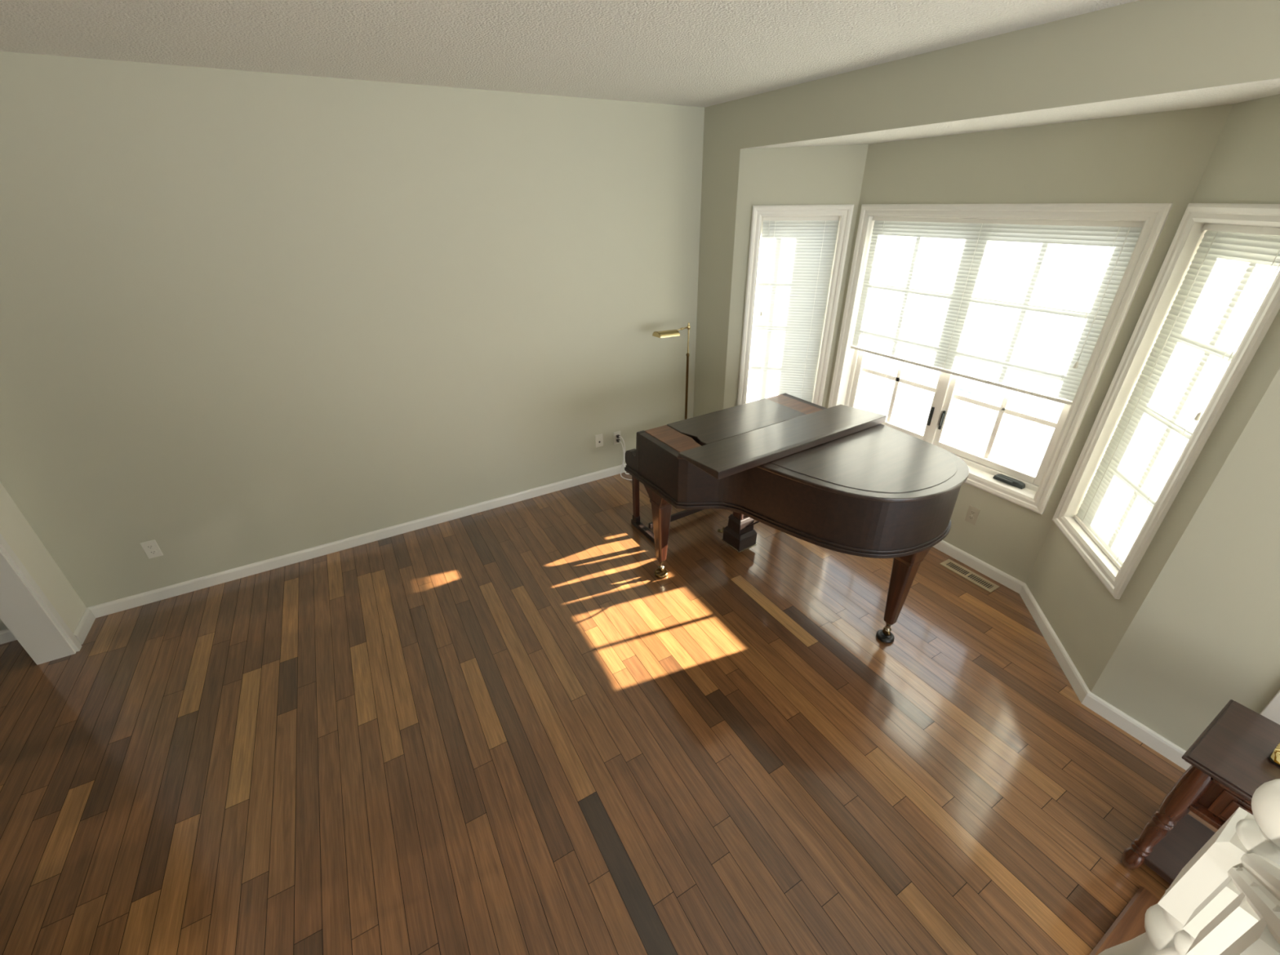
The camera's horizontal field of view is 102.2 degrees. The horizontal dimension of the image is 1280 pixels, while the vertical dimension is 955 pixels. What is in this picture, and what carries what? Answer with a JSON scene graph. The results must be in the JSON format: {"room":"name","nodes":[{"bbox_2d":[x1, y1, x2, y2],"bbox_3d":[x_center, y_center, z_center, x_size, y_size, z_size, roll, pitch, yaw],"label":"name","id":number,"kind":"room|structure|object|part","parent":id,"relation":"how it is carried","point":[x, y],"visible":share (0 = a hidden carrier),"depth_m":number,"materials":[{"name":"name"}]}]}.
{"room":"music room","nodes":[
{"label":"music room","id":0,"kind":"room"},
{"bbox_2d":[0,481,86,632],"bbox_3d":[-1.685,0.984,-0.131,0.137,2.720,6.600,-16,32,-26],"label":"wall","id":1,"kind":"structure","parent":0,"point":[15,528],"depth_m":2.75,"materials":[{"name":"white paint"}]},
{"bbox_2d":[0,533,81,665],"bbox_3d":[-2.603,0.378,1.359,0.166,2.406,2.402,-16,32,-26],"label":"trim","id":2,"kind":"structure","parent":1,"relation":"attached to","point":[26,611],"depth_m":2.66,"materials":[{"name":"white paint"}]},
{"bbox_2d":[72,608,95,644],"bbox_3d":[-3.186,0.850,2.960,0.014,0.077,0.254,-16,32,-26],"label":"baseboard","id":3,"kind":"structure","parent":1,"relation":"attached to","point":[84,625],"depth_m":2.95,"materials":[{"name":"white paint"}]},
{"bbox_2d":[0,51,704,631],"bbox_3d":[-2.701,-0.593,2.838,7.200,2.720,0.240,-16,32,-26],"label":"wall","id":4,"kind":"structure","parent":0,"point":[246,317],"depth_m":3.02,"materials":[{"name":"beige paint"}]},
{"bbox_2d":[0,628,17,644],"bbox_3d":[-3.809,1.776,1.251,2.733,0.077,3.000,-16,32,-26],"label":"baseboard","id":5,"kind":"structure","parent":4,"relation":"attached to","point":[6,636],"depth_m":2.89,"materials":[{"name":"white paint"}]},
{"bbox_2d":[139,539,163,559],"bbox_3d":[-2.912,0.429,3.077,0.070,0.115,0.008,-16,32,-26],"label":"wall outlet","id":6,"kind":"object","parent":4,"relation":"attached to","point":[151,548],"visible":1,"depth_m":3.08,"materials":[{"name":"white plastic"}]},
{"bbox_2d":[146,544,154,549],"bbox_3d":[-2.911,0.412,3.067,0.033,0.023,0.004,-16,32,-26],"label":"receptacle","id":7,"kind":"object","parent":6,"relation":"attached to","point":[148,546],"depth_m":3.07,"materials":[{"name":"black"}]},
{"bbox_2d":[149,550,156,554],"bbox_3d":[-2.910,0.447,3.085,0.033,0.023,0.004,-16,32,-26],"label":"receptacle","id":8,"kind":"object","parent":6,"relation":"attached to","point":[151,552],"depth_m":3.08,"materials":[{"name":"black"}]},
{"bbox_2d":[86,463,626,617],"bbox_3d":[-1.376,0.269,3.989,4.330,0.077,0.014,-16,32,-26],"label":"baseboard","id":9,"kind":"structure","parent":4,"relation":"attached to","point":[158,594],"depth_m":3.59,"materials":[{"name":"white paint"}]},
{"bbox_2d":[595,433,603,447],"bbox_3d":[-0.342,-0.311,4.359,0.070,0.115,0.011,-16,32,-26],"label":"wall jack","id":10,"kind":"object","parent":4,"relation":"attached to","point":[599,437],"visible":1,"depth_m":4.36,"materials":[{"name":"white plastic"}]},
{"bbox_2d":[613,431,621,444],"bbox_3d":[-0.196,-0.342,4.440,0.070,0.115,0.008,-16,32,-26],"label":"wall outlet","id":11,"kind":"object","parent":4,"relation":"attached to","point":[615,433],"visible":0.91,"depth_m":4.43,"materials":[{"name":"white plastic"}]},
{"bbox_2d":[616,434,629,474],"bbox_3d":[-0.014,-0.209,4.522,0.373,0.379,0.065,-7,29,-12],"label":"power cord","id":12,"kind":"object","parent":4,"relation":"attached to","point":[618,436],"visible":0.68,"depth_m":4.43,"materials":[{"name":"white plastic"}]},
{"bbox_2d":[0,0,1137,106],"bbox_3d":[-0.289,-0.698,-0.042,8.930,0.120,6.700,-16,32,-26],"label":"ceiling","id":13,"kind":"structure","parent":0,"point":[696,53],"depth_m":2.03,"materials":[{"name":"white paint"}]},
{"bbox_2d":[0,471,1217,954],"bbox_3d":[-0.720,1.898,1.018,7.823,0.004,6.660,-16,32,-26],"label":"floor","id":14,"kind":"structure","parent":0,"point":[498,731],"depth_m":2.23,"materials":[{"name":"brown wood"}]},
{"bbox_2d":[616,439,631,479],"bbox_3d":[0.025,-0.151,4.455,0.459,0.341,0.134,1,28,3],"label":"lamp cord","id":15,"kind":"object","parent":14,"relation":"on","point":[617,440],"visible":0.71,"depth_m":4.48,"materials":[{"name":"white plastic"}]},
{"bbox_2d":[653,568,667,578],"bbox_3d":[0.137,0.619,3.345,0.092,0.026,0.092,-17,32,-28],"label":"cup","id":16,"kind":"object","parent":14,"relation":"on","point":[658,573],"depth_m":3.32,"materials":[{"name":"gold metal"}]},
{"bbox_2d":[631,475,703,543],"bbox_3d":[0.374,0.103,3.824,0.814,0.475,0.380,-17,32,-28],"label":"piano bench","id":17,"kind":"object","parent":14,"relation":"on","point":[636,522],"visible":0.22,"depth_m":3.77,"materials":[{"name":"brown wood"}]},
{"bbox_3d":[-0.029,0.150,3.754,0.038,0.410,0.042,-17,32,-28],"label":"leg","id":18,"kind":"part","parent":17,"relation":"part of","materials":[{"name":"brown wood"}]},
{"bbox_2d":[652,322,690,419],"bbox_3d":[0.311,-0.612,4.290,0.450,1.297,0.250,-20,34,-32],"label":"floor lamp","id":19,"kind":"object","parent":14,"relation":"on","point":[668,333],"visible":0.64,"depth_m":4.04,"materials":[{"name":"gold metal"}]},
{"bbox_3d":[0.201,-1.102,3.941,0.195,0.053,0.096,-20,34,-32],"label":"lamp shade","id":20,"kind":"part","parent":19,"relation":"part of","materials":[{"name":"gold metal"}]},
{"bbox_2d":[624,393,968,643],"bbox_3d":[0.829,0.215,3.012,1.250,1.033,1.524,-17,32,-28],"label":"grand piano","id":21,"kind":"object","parent":14,"relation":"on","point":[837,478],"visible":1,"depth_m":2.62,"materials":[{"name":"brown wood"}]},
{"bbox_2d":[644,425,701,452],"bbox_3d":[0.193,-0.209,2.898,0.166,0.027,0.370,-17,32,-28],"label":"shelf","id":22,"kind":"object","parent":21,"relation":"attached to","point":[673,437],"depth_m":2.89,"materials":[{"name":"brown wood"}]},
{"bbox_3d":[0.689,0.449,3.586,0.164,0.010,0.180,-17,32,-28],"label":"trim","id":23,"kind":"part","parent":21,"relation":"part of","materials":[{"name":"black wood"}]},
{"bbox_3d":[0.826,0.072,2.928,1.229,0.038,1.508,-17,32,-28],"label":"moulding","id":24,"kind":"part","parent":21,"relation":"part of","materials":[{"name":"brown wood"}]},
{"bbox_2d":[766,394,822,414],"bbox_3d":[1.005,-0.458,3.337,0.149,0.027,0.390,-17,32,-28],"label":"music stand","id":25,"kind":"object","parent":21,"relation":"attached to","point":[790,402],"depth_m":3.34,"materials":[{"name":"brown wood"}]},
{"bbox_3d":[0.970,-0.080,2.583,1.236,0.020,0.964,-17,32,-28],"label":"lid","id":26,"kind":"part","parent":21,"relation":"part of","materials":[{"name":"brown wood"}]},
{"bbox_3d":[0.968,-0.091,2.581,1.130,0.002,0.870,-17,32,-28],"label":"lid panel","id":27,"kind":"part","parent":21,"relation":"part of","materials":[{"name":"brown wood"}]},
{"bbox_3d":[1.343,0.537,2.657,0.168,0.538,0.139,-17,32,-28],"label":"leg","id":28,"kind":"part","parent":21,"relation":"part of","materials":[{"name":"brown wood"}]},
{"bbox_2d":[875,629,894,643],"bbox_3d":[1.349,0.872,2.837,0.092,0.026,0.092,-17,32,-28],"label":"cup","id":29,"kind":"object","parent":14,"relation":"on","point":[881,635],"depth_m":2.82,"materials":[{"name":"black"}]},
{"bbox_2d":[939,559,999,592],"bbox_3d":[2.103,0.623,3.300,0.100,0.006,0.330,-16,32,-26],"label":"floor vent","id":30,"kind":"object","parent":14,"relation":"in","point":[986,584],"visible":1,"depth_m":3.29,"materials":[{"name":"beige metal"}]},
{"bbox_2d":[1089,886,1159,954],"bbox_3d":[0.950,1.685,1.351,1.910,0.010,0.100,-16,32,-26],"label":"trim","id":31,"kind":"structure","parent":14,"relation":"on","point":[1129,925],"depth_m":1.71,"materials":[{"name":"brown wood"}]},
{"bbox_2d":[1097,778,1279,954],"bbox_3d":[0.473,0.719,0.510,1.731,2.521,0.156,-16,32,-26],"label":"stair railing","id":32,"kind":"object","parent":14,"relation":"on","point":[1225,900],"visible":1,"depth_m":0.92,"materials":[{"name":"white paint"}]},
{"bbox_3d":[0.405,0.286,0.238,1.591,1.500,0.062,-16,32,-26],"label":"handrail","id":33,"kind":"part","parent":32,"relation":"part of","materials":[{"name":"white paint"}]},
{"bbox_2d":[1120,699,1279,884],"bbox_3d":[2.014,1.191,1.617,0.411,0.600,0.570,-16,32,-26],"label":"end table","id":34,"kind":"object","parent":14,"relation":"on","point":[1229,761],"visible":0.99,"depth_m":1.65,"materials":[{"name":"brown wood"}]},
{"bbox_3d":[1.756,1.149,1.730,0.060,0.573,0.060,-16,32,-26],"label":"leg","id":35,"kind":"part","parent":34,"relation":"part of","materials":[{"name":"brown wood"}]},
{"bbox_2d":[1143,813,1215,884],"bbox_3d":[2.018,1.393,1.726,0.320,0.030,0.456,-16,32,-26],"label":"shelf","id":36,"kind":"object","parent":34,"relation":"attached to","point":[1168,857],"depth_m":1.84,"materials":[{"name":"brown wood"}]},
{"bbox_3d":[1.871,1.064,1.463,0.020,0.107,0.350,-16,32,-26],"label":"drawer","id":37,"kind":"part","parent":34,"relation":"part of","materials":[{"name":"brown wood"}]},
{"bbox_3d":[1.860,1.066,1.457,0.007,0.079,0.300,-16,32,-26],"label":"drawer panel","id":38,"kind":"part","parent":34,"relation":"part of","materials":[{"name":"brown wood"}]},
{"bbox_2d":[1268,742,1279,767],"bbox_3d":[1.970,0.853,1.560,0.065,0.050,0.073,-16,32,-26],"label":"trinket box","id":39,"kind":"object","parent":34,"relation":"on","point":[1274,757],"visible":1,"depth_m":1.57,"materials":[{"name":"gold"}]},
{"bbox_3d":[1.970,0.835,1.551,0.065,0.010,0.073,-16,32,-26],"label":"lid","id":40,"kind":"part","parent":39,"relation":"part of","materials":[{"name":"gold metal"}]},
{"bbox_2d":[723,143,868,408],"bbox_3d":[1.111,-1.270,3.987,0.806,2.720,0.240,7,29,14],"label":"wall","id":41,"kind":"structure","parent":0,"point":[825,175],"depth_m":3.50,"materials":[{"name":"beige paint"}]},
{"bbox_2d":[737,204,853,406],"bbox_3d":[1.149,-1.226,3.986,0.664,1.560,0.262,7,29,14],"label":"window","id":42,"kind":"structure","parent":41,"relation":"in","point":[845,211],"depth_m":3.75,"materials":[{"name":"white paint"}]},
{"bbox_2d":[746,216,839,403],"bbox_3d":[1.129,-1.191,3.922,0.516,1.415,0.042,7,29,14],"label":"mini blind","id":43,"kind":"object","parent":42,"relation":"attached to","point":[797,253],"visible":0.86,"depth_m":3.87,"materials":[{"name":"white paint"}]},
{"bbox_3d":[0.921,-1.539,3.784,0.003,0.620,0.005,-23,35,-35],"label":"lift cord","id":44,"kind":"part","parent":43,"relation":"part of","materials":[{"name":"white fabric"}]},
{"bbox_3d":[0.965,-1.202,3.961,0.002,1.382,0.002,-24,36,-36],"label":"ladder cord","id":45,"kind":"part","parent":43,"relation":"part of","materials":[{"name":"white fabric"}]},
{"bbox_3d":[1.289,-1.164,3.880,0.002,1.382,0.002,5,29,10],"label":"ladder cord","id":46,"kind":"part","parent":43,"relation":"part of","materials":[{"name":"white fabric"}]},
{"bbox_2d":[693,0,1279,751],"bbox_3d":[1.452,-0.707,2.928,0.130,2.720,3.678,-16,32,-26],"label":"wall","id":47,"kind":"structure","parent":0,"point":[1205,636],"depth_m":2.03,"materials":[{"name":"beige paint"}]},
{"bbox_2d":[933,540,1191,770],"bbox_3d":[1.653,0.406,3.644,0.580,0.077,3.678,-16,32,-26],"label":"baseboard","id":48,"kind":"structure","parent":47,"relation":"attached to","point":[1133,727],"depth_m":2.57,"materials":[{"name":"white paint"}]},
{"bbox_2d":[745,78,1279,148],"bbox_3d":[1.624,-1.835,2.447,0.565,0.280,2.823,-16,32,-26],"label":"ceiling","id":49,"kind":"structure","parent":0,"point":[1230,94],"depth_m":2.17,"materials":[{"name":"white paint"}]},
{"bbox_2d":[825,103,1233,583],"bbox_3d":[1.990,-0.860,3.197,0.240,2.720,1.679,-16,32,-26],"label":"wall","id":50,"kind":"structure","parent":0,"point":[1164,157],"depth_m":2.60,"materials":[{"name":"beige paint"}]},
{"bbox_2d":[964,505,980,524],"bbox_3d":[2.116,0.240,3.286,0.008,0.115,0.070,-16,32,-26],"label":"wall outlet","id":51,"kind":"object","parent":50,"relation":"attached to","point":[972,513],"visible":1,"depth_m":3.28,"materials":[{"name":"beige plastic"}]},
{"bbox_2d":[827,203,1173,515],"bbox_3d":[1.977,-0.826,3.217,0.262,1.560,1.586,-16,32,-26],"label":"window","id":52,"kind":"structure","parent":50,"relation":"in","point":[1031,491],"depth_m":3.01,"materials":[{"name":"white paint"}]},
{"bbox_3d":[1.818,-0.975,3.499,0.050,1.362,0.680,-16,32,-26],"label":"sash","id":53,"kind":"part","parent":52,"relation":"part of","materials":[{"name":"white paint"}]},
{"bbox_2d":[850,216,1144,405],"bbox_3d":[1.907,-1.048,3.055,0.042,0.869,1.438,-16,32,-26],"label":"mini blind","id":54,"kind":"object","parent":52,"relation":"attached to","point":[1025,304],"visible":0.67,"depth_m":2.91,"materials":[{"name":"white paint"}]},
{"bbox_3d":[1.589,-1.295,3.538,0.002,0.836,0.002,0,28,2],"label":"ladder cord","id":55,"kind":"part","parent":54,"relation":"part of","materials":[{"name":"white fabric"}]},
{"bbox_3d":[1.921,-0.676,3.260,0.024,0.018,1.434,-16,32,-26],"label":"rail","id":56,"kind":"part","parent":54,"relation":"part of","materials":[{"name":"white paint"}]},
{"bbox_3d":[1.903,-1.041,3.055,0.002,0.836,0.002,0,28,2],"label":"ladder cord","id":57,"kind":"part","parent":54,"relation":"part of","materials":[{"name":"white fabric"}]},
{"bbox_3d":[2.234,-0.576,2.643,0.018,0.035,0.018,-16,32,-26],"label":"cord knob","id":58,"kind":"part","parent":54,"relation":"part of","materials":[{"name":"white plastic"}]},
{"bbox_3d":[2.217,-0.787,2.573,0.002,0.836,0.002,-9,29,-14],"label":"ladder cord","id":59,"kind":"part","parent":54,"relation":"part of","materials":[{"name":"white fabric"}]},
{"bbox_3d":[2.230,-0.865,2.488,0.003,0.620,0.005,1,28,4],"label":"lift cord","id":60,"kind":"part","parent":54,"relation":"part of","materials":[{"name":"white fabric"}]},
{"bbox_3d":[2.173,-0.688,2.953,0.050,1.362,0.680,-16,32,-26],"label":"sash","id":61,"kind":"part","parent":52,"relation":"part of","materials":[{"name":"white paint"}]},
{"bbox_2d":[1026,93,1279,691],"bbox_3d":[2.319,-0.293,2.132,0.240,2.720,0.803,6,29,13],"label":"wall","id":62,"kind":"structure","parent":0,"point":[1243,166],"depth_m":2.03,"materials":[{"name":"beige paint"}]},
{"bbox_2d":[1052,203,1279,599],"bbox_3d":[2.321,-0.283,2.194,0.262,1.560,0.665,6,29,13],"label":"window","id":63,"kind":"structure","parent":62,"relation":"in","point":[1189,233],"depth_m":2.21,"materials":[{"name":"white paint"}]},
{"bbox_2d":[1073,222,1279,569],"bbox_3d":[2.248,-0.292,2.212,0.042,1.415,0.517,6,29,13],"label":"mini blind","id":64,"kind":"object","parent":63,"relation":"attached to","point":[1233,268],"visible":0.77,"depth_m":2.16,"materials":[{"name":"white paint"}]},
{"bbox_3d":[2.266,0.325,2.540,0.024,0.018,0.513,6,29,13],"label":"rail","id":65,"kind":"part","parent":64,"relation":"part of","materials":[{"name":"white paint"}]},
{"bbox_3d":[2.286,-0.364,2.359,0.002,1.382,0.002,4,29,10],"label":"ladder cord","id":66,"kind":"part","parent":64,"relation":"part of","materials":[{"name":"white fabric"}]},
{"bbox_3d":[2.182,-0.238,2.015,0.018,0.035,0.018,6,29,13],"label":"cord knob","id":67,"kind":"part","parent":64,"relation":"part of","materials":[{"name":"white plastic"}]},
{"bbox_3d":[2.177,-0.527,1.859,0.005,0.620,0.004,6,29,13],"label":"lift cord","id":68,"kind":"part","parent":64,"relation":"part of","materials":[{"name":"white fabric"}]},
{"bbox_3d":[3.206,-0.047,1.646,1.730,2.720,0.130,-16,32,-26],"label":"wall","id":69,"kind":"structure","parent":0,"visible":0},
{"bbox_2d":[1259,689,1279,724],"bbox_3d":[2.428,0.355,1.554,0.136,2.120,0.260,-16,32,-26],"label":"trim","id":70,"kind":"structure","parent":69,"relation":"attached to","point":[1272,710],"depth_m":1.89,"materials":[{"name":"white paint"}]},
{"label":"outside","id":71,"kind":"structure","parent":0,"visible":0},
{"bbox_2d":[857,349,1064,475],"bbox_3d":[28.187,-6.543,17.052,60.000,0.060,90.000,-16,32,-26],"label":"window panes","id":72,"kind":"structure","parent":71,"point":[1021,443],"depth_m":7.34,"materials":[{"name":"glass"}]}
]}

